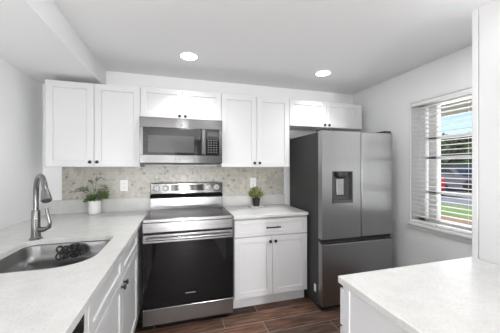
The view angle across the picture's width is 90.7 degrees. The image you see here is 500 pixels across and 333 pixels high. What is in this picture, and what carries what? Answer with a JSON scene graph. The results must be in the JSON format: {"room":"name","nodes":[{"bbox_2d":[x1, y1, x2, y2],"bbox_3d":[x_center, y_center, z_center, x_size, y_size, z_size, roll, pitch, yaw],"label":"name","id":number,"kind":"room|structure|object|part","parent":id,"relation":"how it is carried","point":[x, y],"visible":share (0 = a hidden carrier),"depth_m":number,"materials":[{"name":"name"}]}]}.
{"room":"kitchen","nodes":[
{"label":"kitchen","id":0,"kind":"room"},
{"bbox_2d":[0,58,42,228],"bbox_3d":[-1.123,0.194,-0.923,0.150,2.360,6.850,0,0,-16],"label":"wall","id":1,"kind":"structure","parent":0,"point":[21,94],"depth_m":2.02,"materials":[{"name":"white paint"}]},
{"bbox_2d":[43,71,351,205],"bbox_3d":[-0.323,0.194,2.951,3.840,2.360,0.150,0,0,-16],"label":"wall","id":2,"kind":"structure","parent":0,"point":[53,175],"depth_m":2.82,"materials":[{"name":"white paint"}]},
{"bbox_2d":[45,79,143,166],"bbox_3d":[-1.438,-0.377,2.362,0.754,0.754,0.343,0,0,-16],"label":"upper cabinet","id":3,"kind":"object","parent":2,"relation":"attached to","point":[87,124],"visible":1,"depth_m":2.22,"materials":[{"name":"white wood"}]},
{"bbox_3d":[-1.585,-0.377,2.180,0.370,0.750,0.020,0,0,-16],"label":"door","id":4,"kind":"part","parent":3,"relation":"part of","materials":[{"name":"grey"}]},
{"bbox_3d":[-1.222,-0.377,2.285,0.380,0.750,0.020,0,0,-16],"label":"door","id":5,"kind":"part","parent":3,"relation":"part of","materials":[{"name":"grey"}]},
{"bbox_2d":[62,166,283,199],"bbox_3d":[-0.714,0.232,2.756,2.362,0.485,0.008,0,0,-16],"label":"tile backsplash","id":6,"kind":"structure","parent":2,"relation":"attached to","point":[235,181],"depth_m":2.68,"materials":[{"name":"tile"}]},
{"bbox_2d":[120,180,127,190],"bbox_3d":[-1.312,0.194,2.573,0.072,0.116,0.011,0,0,-16],"label":"wall outlet","id":7,"kind":"object","parent":6,"relation":"attached to","point":[123,183],"visible":1,"depth_m":2.57,"materials":[{"name":"white plastic"}]},
{"bbox_2d":[250,178,255,187],"bbox_3d":[0.035,0.189,2.963,0.072,0.116,0.011,0,0,-16],"label":"wall outlet","id":8,"kind":"object","parent":6,"relation":"attached to","point":[252,180],"visible":0.99,"depth_m":2.96,"materials":[{"name":"white plastic"}]},
{"bbox_2d":[140,87,220,120],"bbox_3d":[-0.706,-0.616,2.574,0.768,0.289,0.343,0,0,-16],"label":"upper cabinet","id":9,"kind":"object","parent":2,"relation":"attached to","point":[154,102],"visible":0.86,"depth_m":2.43,"materials":[{"name":"white wood"}]},
{"bbox_3d":[-0.853,-0.616,2.392,0.382,0.285,0.020,0,0,-16],"label":"door","id":10,"kind":"part","parent":9,"relation":"part of","materials":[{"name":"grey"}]},
{"bbox_2d":[139,116,221,164],"bbox_3d":[-0.694,-0.243,2.535,0.764,0.442,0.420,0,0,-16],"label":"microwave","id":11,"kind":"object","parent":9,"relation":"attached to","point":[162,141],"visible":1,"depth_m":2.36,"materials":[{"name":"grey metal"}]},
{"bbox_3d":[-0.734,-0.241,2.352,0.526,0.252,0.030,0,0,-16],"label":"door","id":12,"kind":"part","parent":11,"relation":"part of","materials":[{"name":"black glass"}]},
{"bbox_3d":[-0.455,-0.241,2.413,0.040,0.246,0.052,0,0,-16],"label":"handle","id":13,"kind":"part","parent":11,"relation":"part of","materials":[{"name":"metal"}]},
{"bbox_3d":[-0.375,-0.241,2.456,0.133,0.252,0.030,0,0,-16],"label":"control panel","id":14,"kind":"part","parent":11,"relation":"part of","materials":[{"name":"black glass"}]},
{"bbox_3d":[-0.483,-0.616,2.499,0.382,0.285,0.020,0,0,-16],"label":"door","id":15,"kind":"part","parent":9,"relation":"part of","materials":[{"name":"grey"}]},
{"bbox_2d":[217,93,288,166],"bbox_3d":[0.033,-0.379,2.788,0.765,0.762,0.343,0,0,-16],"label":"upper cabinet","id":16,"kind":"object","parent":2,"relation":"attached to","point":[255,129],"visible":1,"depth_m":2.64,"materials":[{"name":"white wood"}]},
{"bbox_3d":[-0.114,-0.379,2.606,0.381,0.758,0.020,0,0,-16],"label":"door","id":17,"kind":"part","parent":16,"relation":"part of","materials":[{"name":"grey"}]},
{"bbox_3d":[0.254,-0.379,2.713,0.380,0.758,0.020,0,0,-16],"label":"door","id":18,"kind":"part","parent":16,"relation":"part of","materials":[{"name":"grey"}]},
{"bbox_2d":[289,99,361,130],"bbox_3d":[0.870,-0.611,3.030,0.974,0.298,0.343,0,0,-16],"label":"upper cabinet","id":19,"kind":"object","parent":2,"relation":"attached to","point":[304,115],"visible":0.98,"depth_m":2.89,"materials":[{"name":"white wood"}]},
{"bbox_3d":[0.664,-0.611,2.831,0.467,0.294,0.020,0,0,-16],"label":"door","id":20,"kind":"part","parent":19,"relation":"part of","materials":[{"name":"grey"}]},
{"bbox_3d":[1.115,-0.611,2.962,0.467,0.294,0.020,0,0,-16],"label":"door","id":21,"kind":"part","parent":19,"relation":"part of","materials":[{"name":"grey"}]},
{"bbox_2d":[134,293,342,332],"bbox_3d":[2.443,1.434,0.083,7.660,0.120,7.200,0,0,-16],"label":"floor","id":22,"kind":"structure","parent":0,"point":[298,315],"depth_m":2.20,"materials":[{"name":"brown wood"}]},
{"bbox_2d":[72,315,83,332],"bbox_3d":[-0.909,0.925,0.492,0.928,0.858,0.594,0,0,-16],"label":"dishwasher","id":23,"kind":"object","parent":22,"relation":"on","point":[79,328],"visible":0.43,"depth_m":0.86,"materials":[{"name":"grey plastic"}]},
{"bbox_2d":[83,223,142,332],"bbox_3d":[-1.262,0.932,1.601,0.946,0.884,1.723,0,0,-16],"label":"base cabinet","id":24,"kind":"object","parent":22,"relation":"on","point":[116,307],"visible":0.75,"depth_m":1.45,"materials":[{"name":"white wood"}]},
{"bbox_2d":[0,197,149,332],"bbox_3d":[-1.058,0.408,0.865,0.967,0.163,3.449,0,0,-16],"label":"countertop","id":25,"kind":"structure","parent":24,"relation":"on","point":[52,300],"depth_m":1.11,"materials":[{"name":"white stone"}]},
{"bbox_2d":[29,173,52,240],"bbox_3d":[-1.269,0.250,1.524,0.292,0.420,0.096,0,0,36],"label":"faucet","id":26,"kind":"object","parent":25,"relation":"on","point":[36,229],"visible":1,"depth_m":1.56,"materials":[{"name":"silver metal"}]},
{"bbox_3d":[-1.288,0.167,1.516,0.231,0.254,0.029,0,0,37],"label":"spout","id":27,"kind":"part","parent":26,"relation":"part of","materials":[{"name":"silver metal"}]},
{"bbox_3d":[-1.310,0.339,1.578,0.084,0.154,0.034,0,0,0],"label":"lever","id":28,"kind":"part","parent":26,"relation":"part of","materials":[{"name":"silver metal"}]},
{"bbox_2d":[0,240,109,272],"bbox_3d":[-1.074,0.541,1.351,0.532,0.104,0.583,0,0,-16],"label":"sink","id":29,"kind":"object","parent":25,"relation":"in","point":[42,256],"visible":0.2,"depth_m":1.53,"materials":[{"name":"metal"}]},
{"bbox_2d":[55,242,84,259],"bbox_3d":[-1.128,0.529,1.552,0.154,0.094,0.051,0,0,-16],"label":"coiled hose","id":30,"kind":"object","parent":29,"relation":"in","point":[76,251],"visible":1,"depth_m":1.54,"materials":[{"name":"black rubber"}]},
{"bbox_2d":[69,177,109,214],"bbox_3d":[-1.562,0.276,2.417,0.355,0.368,0.196,0,0,-16],"label":"potted plant","id":31,"kind":"object","parent":25,"relation":"on","point":[94,206],"visible":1,"depth_m":2.40,"materials":[{"name":"green plant"}]},
{"bbox_3d":[-1.527,0.395,2.426,0.111,0.130,0.111,0,0,-16],"label":"pot","id":32,"kind":"part","parent":31,"relation":"part of","materials":[{"name":"white ceramic"}]},
{"bbox_3d":[-0.610,0.884,0.906,0.018,0.760,0.025,0,0,-16],"label":"frame","id":33,"kind":"part","parent":24,"relation":"part of","materials":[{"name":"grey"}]},
{"bbox_3d":[-0.692,0.584,1.196,0.020,0.156,0.574,0,0,-16],"label":"false drawer","id":34,"kind":"part","parent":24,"relation":"part of","materials":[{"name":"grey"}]},
{"bbox_3d":[-0.692,0.963,1.196,0.020,0.587,0.574,0,0,-16],"label":"door","id":35,"kind":"part","parent":24,"relation":"part of","materials":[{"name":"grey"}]},
{"bbox_3d":[-0.853,0.584,1.751,0.020,0.156,0.574,0,0,-16],"label":"false drawer","id":36,"kind":"part","parent":24,"relation":"part of","materials":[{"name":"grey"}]},
{"bbox_3d":[-0.853,0.963,1.751,0.020,0.587,0.574,0,0,-16],"label":"door","id":37,"kind":"part","parent":24,"relation":"part of","materials":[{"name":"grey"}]},
{"bbox_2d":[142,182,232,327],"bbox_3d":[-0.598,0.774,2.413,0.767,1.200,0.691,0,0,-16],"label":"range","id":38,"kind":"object","parent":22,"relation":"on","point":[187,238],"visible":1,"depth_m":2.16,"materials":[{"name":"silver metal"}]},
{"bbox_3d":[-0.687,0.399,2.714,0.758,0.140,0.065,0,0,-16],"label":"panel","id":39,"kind":"part","parent":38,"relation":"part of","materials":[{"name":"metal"}]},
{"bbox_3d":[-0.523,0.602,2.156,0.765,0.071,0.048,0,0,-16],"label":"door rail","id":40,"kind":"part","parent":38,"relation":"part of","materials":[{"name":"metal"}]},
{"bbox_3d":[-0.599,0.496,2.417,0.767,0.112,0.574,0,0,-16],"label":"trim","id":41,"kind":"part","parent":38,"relation":"part of","materials":[{"name":"metal"}]},
{"bbox_3d":[-0.525,0.874,2.159,0.763,0.611,0.040,0,0,-16],"label":"oven door","id":42,"kind":"part","parent":38,"relation":"part of","materials":[{"name":"black glass"}]},
{"bbox_3d":[-0.510,0.596,2.108,0.708,0.022,0.055,0,0,-16],"label":"handle","id":43,"kind":"part","parent":38,"relation":"part of","materials":[{"name":"metal"}]},
{"bbox_3d":[-0.525,1.256,2.159,0.763,0.136,0.040,0,0,-16],"label":"drawer","id":44,"kind":"part","parent":38,"relation":"part of","materials":[{"name":"metal"}]},
{"bbox_2d":[145,206,230,219],"bbox_3d":[-0.602,0.454,2.428,0.738,0.024,0.530,0,0,-16],"label":"cooktop","id":45,"kind":"object","parent":38,"relation":"in","point":[161,212],"depth_m":2.35,"materials":[{"name":"grey glass"}]},
{"bbox_2d":[232,215,306,308],"bbox_3d":[0.148,0.932,2.686,0.766,0.884,0.601,0,0,-16],"label":"base cabinet","id":46,"kind":"object","parent":22,"relation":"on","point":[270,253],"visible":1,"depth_m":2.44,"materials":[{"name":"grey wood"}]},
{"bbox_3d":[0.035,0.966,2.389,0.380,0.580,0.020,0,0,-16],"label":"door","id":47,"kind":"part","parent":46,"relation":"part of","materials":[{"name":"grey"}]},
{"bbox_2d":[222,194,307,218],"bbox_3d":[0.134,0.414,2.694,0.788,0.151,0.600,0,0,-16],"label":"countertop","id":48,"kind":"structure","parent":46,"relation":"on","point":[274,205],"depth_m":2.80,"materials":[{"name":"white stone"}]},
{"bbox_3d":[0.075,0.456,2.864,0.150,0.007,0.130,0,0,-16],"label":"tray","id":49,"kind":"object","parent":48,"relation":"on","visible":0},
{"bbox_2d":[248,185,264,205],"bbox_3d":[0.078,0.333,2.874,0.206,0.238,0.189,0,0,19],"label":"potted plant","id":50,"kind":"object","parent":49,"relation":"on","point":[255,193],"visible":1,"depth_m":2.85,"materials":[{"name":"green plant"}]},
{"bbox_3d":[0.073,0.408,2.869,0.094,0.088,0.094,0,0,-16],"label":"pot","id":51,"kind":"part","parent":50,"relation":"part of","materials":[{"name":"black plastic"}]},
{"bbox_3d":[0.219,0.588,2.442,0.762,0.163,0.020,0,0,-16],"label":"drawer","id":52,"kind":"part","parent":46,"relation":"part of","materials":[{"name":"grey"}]},
{"bbox_3d":[0.402,0.966,2.495,0.380,0.580,0.020,0,0,-16],"label":"door","id":53,"kind":"part","parent":46,"relation":"part of","materials":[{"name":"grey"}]},
{"bbox_2d":[290,128,391,309],"bbox_3d":[0.975,0.503,2.750,0.822,1.741,0.739,0,0,-16],"label":"refrigerator","id":54,"kind":"object","parent":22,"relation":"on","point":[342,179],"visible":0.88,"depth_m":2.43,"materials":[{"name":"grey metal"}]},
{"bbox_3d":[0.872,0.170,2.401,0.430,1.028,0.068,0,0,-16],"label":"door","id":55,"kind":"part","parent":54,"relation":"part of","materials":[{"name":"metal"}]},
{"bbox_3d":[1.060,1.018,2.456,0.822,0.597,0.068,0,0,-16],"label":"freezer drawer","id":56,"kind":"part","parent":54,"relation":"part of","materials":[{"name":"metal"}]},
{"bbox_3d":[1.273,0.170,2.517,0.379,1.028,0.068,0,0,-16],"label":"door","id":57,"kind":"part","parent":54,"relation":"part of","materials":[{"name":"metal"}]},
{"bbox_2d":[340,286,406,332],"bbox_3d":[0.985,0.932,0.322,0.768,0.884,1.772,0,0,-16],"label":"base cabinet","id":58,"kind":"object","parent":22,"relation":"on","point":[356,316],"visible":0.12,"depth_m":0.93,"materials":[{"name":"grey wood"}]},
{"bbox_3d":[0.565,0.583,1.083,0.382,0.153,0.020,0,0,-16],"label":"drawer","id":59,"kind":"part","parent":58,"relation":"part of","materials":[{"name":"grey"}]},
{"bbox_2d":[338,257,499,332],"bbox_3d":[1.004,0.475,0.292,0.795,0.030,1.802,0,0,-16],"label":"countertop","id":60,"kind":"structure","parent":58,"relation":"on","point":[462,295],"depth_m":0.90,"materials":[{"name":"white stone"}]},
{"bbox_2d":[472,0,499,264],"bbox_3d":[1.712,0.289,0.777,0.831,2.170,1.262,0,0,-16],"label":"wall","id":61,"kind":"structure","parent":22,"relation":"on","point":[486,19],"depth_m":1.21,"materials":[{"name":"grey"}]},
{"bbox_3d":[1.341,0.239,1.312,0.416,2.070,0.028,0,0,-16],"label":"door","id":62,"kind":"part","parent":61,"relation":"part of","materials":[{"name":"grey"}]},
{"bbox_2d":[53,0,493,94],"bbox_3d":[2.443,-1.061,0.083,7.660,0.150,7.200,0,0,-16],"label":"ceiling","id":63,"kind":"structure","parent":0,"point":[365,44],"depth_m":1.87,"materials":[{"name":"white paint"}]},
{"bbox_2d":[0,0,105,83],"bbox_3d":[-0.789,-0.896,-0.827,0.545,0.180,6.850,0,0,-16],"label":"ceiling soffit","id":64,"kind":"structure","parent":63,"relation":"attached to","point":[36,37],"depth_m":1.68,"materials":[{"name":"white paint"}]},
{"bbox_2d":[179,51,198,60],"bbox_3d":[-0.543,-0.982,2.196,0.176,0.008,0.176,0,0,-16],"label":"recessed light","id":65,"kind":"object","parent":63,"relation":"in","point":[186,55],"visible":1,"depth_m":2.19,"materials":[{"name":"white plastic"}]},
{"bbox_2d":[181,53,196,59],"bbox_3d":[-0.543,-0.981,2.196,0.144,0.001,0.144,0,0,-16],"label":"diffuser","id":66,"kind":"object","parent":65,"relation":"attached to","point":[186,56],"depth_m":2.19,"materials":[{"name":"white plastic"}]},
{"bbox_2d":[314,70,331,75],"bbox_3d":[0.766,-0.982,2.592,0.176,0.008,0.176,0,0,-16],"label":"recessed light","id":67,"kind":"object","parent":63,"relation":"in","point":[320,72],"visible":1,"depth_m":2.59,"materials":[{"name":"white plastic"}]},
{"bbox_2d":[316,71,329,75],"bbox_3d":[0.766,-0.981,2.592,0.144,0.001,0.144,0,0,-16],"label":"diffuser","id":68,"kind":"object","parent":67,"relation":"attached to","point":[319,73],"depth_m":2.59,"materials":[{"name":"white plastic"}]},
{"bbox_2d":[352,45,471,267],"bbox_3d":[1.921,0.194,1.831,0.150,2.360,3.250,0,0,-16],"label":"wall","id":69,"kind":"structure","parent":0,"point":[385,105],"depth_m":2.55,"materials":[{"name":"white paint"}]},
{"bbox_2d":[407,84,471,243],"bbox_3d":[1.843,-0.025,2.033,0.170,1.288,1.090,0,0,-16],"label":"window","id":70,"kind":"structure","parent":69,"relation":"in","point":[455,235],"depth_m":2.40,"materials":[{"name":"white"}]},
{"bbox_3d":[1.818,0.587,2.025,0.118,0.064,1.090,0,0,-16],"label":"sill","id":71,"kind":"part","parent":70,"relation":"part of","materials":[{"name":"white"}]},
{"bbox_2d":[412,88,471,234],"bbox_3d":[1.804,-0.044,2.024,0.060,1.190,1.017,0,0,-16],"label":"window blind","id":72,"kind":"object","parent":70,"relation":"attached to","point":[466,91],"visible":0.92,"depth_m":2.21,"materials":[{"name":"white plastic"}]},
{"bbox_3d":[1.807,0.540,2.025,0.050,0.022,1.017,0,0,-16],"label":"rail","id":73,"kind":"part","parent":72,"relation":"part of","materials":[{"name":"white plastic"}]},
{"label":"outside","id":74,"kind":"structure","parent":0,"visible":0},
{"bbox_3d":[46.512,1.534,55.106,60.000,0.280,160.000,0,0,-16],"label":"lawn","id":75,"kind":"structure","parent":74,"visible":0},
{"bbox_2d":[441,133,460,162],"bbox_3d":[28.612,-1.769,36.176,3.855,6.404,3.775,0,0,-16],"label":"tree","id":76,"kind":"object","parent":75,"relation":"on","point":[451,152],"visible":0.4,"depth_m":35.11,"materials":[{"name":"green plant"}]},
{"bbox_2d":[455,136,471,162],"bbox_3d":[30.751,-1.711,34.133,3.569,6.288,3.636,0,0,-1],"label":"tree","id":77,"kind":"object","parent":75,"relation":"on","point":[470,139],"visible":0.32,"depth_m":34.14,"materials":[{"name":"green plant"}]},
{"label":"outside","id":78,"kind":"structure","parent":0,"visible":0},
{"bbox_2d":[441,203,471,219],"bbox_3d":[4.464,1.519,15.867,2.200,0.210,52.000,0,0,-16],"label":"lawn","id":79,"kind":"structure","parent":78,"point":[456,206],"depth_m":7.84,"materials":[{"name":"green plant"}]},
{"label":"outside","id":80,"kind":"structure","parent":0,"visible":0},
{"bbox_2d":[441,214,471,224],"bbox_3d":[4.366,1.524,10.633,0.900,0.200,42.000,0,0,-16],"label":"mulch bed","id":81,"kind":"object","parent":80,"point":[442,217],"depth_m":6.57,"materials":[{"name":"brown soil"}]},
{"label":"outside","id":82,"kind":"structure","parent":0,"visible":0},
{"bbox_2d":[441,186,471,207],"bbox_3d":[13.554,1.524,24.745,20.200,0.200,80.000,0,0,-16],"label":"street","id":83,"kind":"structure","parent":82,"point":[450,189],"depth_m":11.15,"materials":[{"name":"grey asphalt"}]},
{"bbox_2d":[441,177,444,195],"bbox_3d":[9.677,0.717,13.977,1.800,1.426,4.600,0,0,34],"label":"car","id":84,"kind":"object","parent":83,"relation":"on","point":[442,178],"visible":0.09,"depth_m":11.64,"materials":[{"name":"red paint"}]},
{"bbox_2d":[441,167,471,192],"bbox_3d":[12.773,0.717,15.390,1.800,1.426,4.600,0,0,-12],"label":"car","id":85,"kind":"object","parent":83,"relation":"on","point":[445,176],"visible":0.23,"depth_m":14.60,"materials":[{"name":"grey paint"}]},
{"bbox_2d":[441,164,471,166],"bbox_3d":[19.140,0.567,21.786,1.800,1.726,4.600,0,0,-28],"label":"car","id":86,"kind":"object","parent":83,"relation":"on","point":[442,165],"visible":0.02,"depth_m":21.80,"materials":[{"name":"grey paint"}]},
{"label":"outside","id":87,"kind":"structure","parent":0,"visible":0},
{"bbox_2d":[441,98,471,116],"bbox_3d":[2.518,-0.896,3.332,1.810,0.100,7.000,0,0,-16],"label":"soffit","id":88,"kind":"structure","parent":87,"point":[470,99],"depth_m":3.58,"materials":[{"name":"beige"}]}
]}

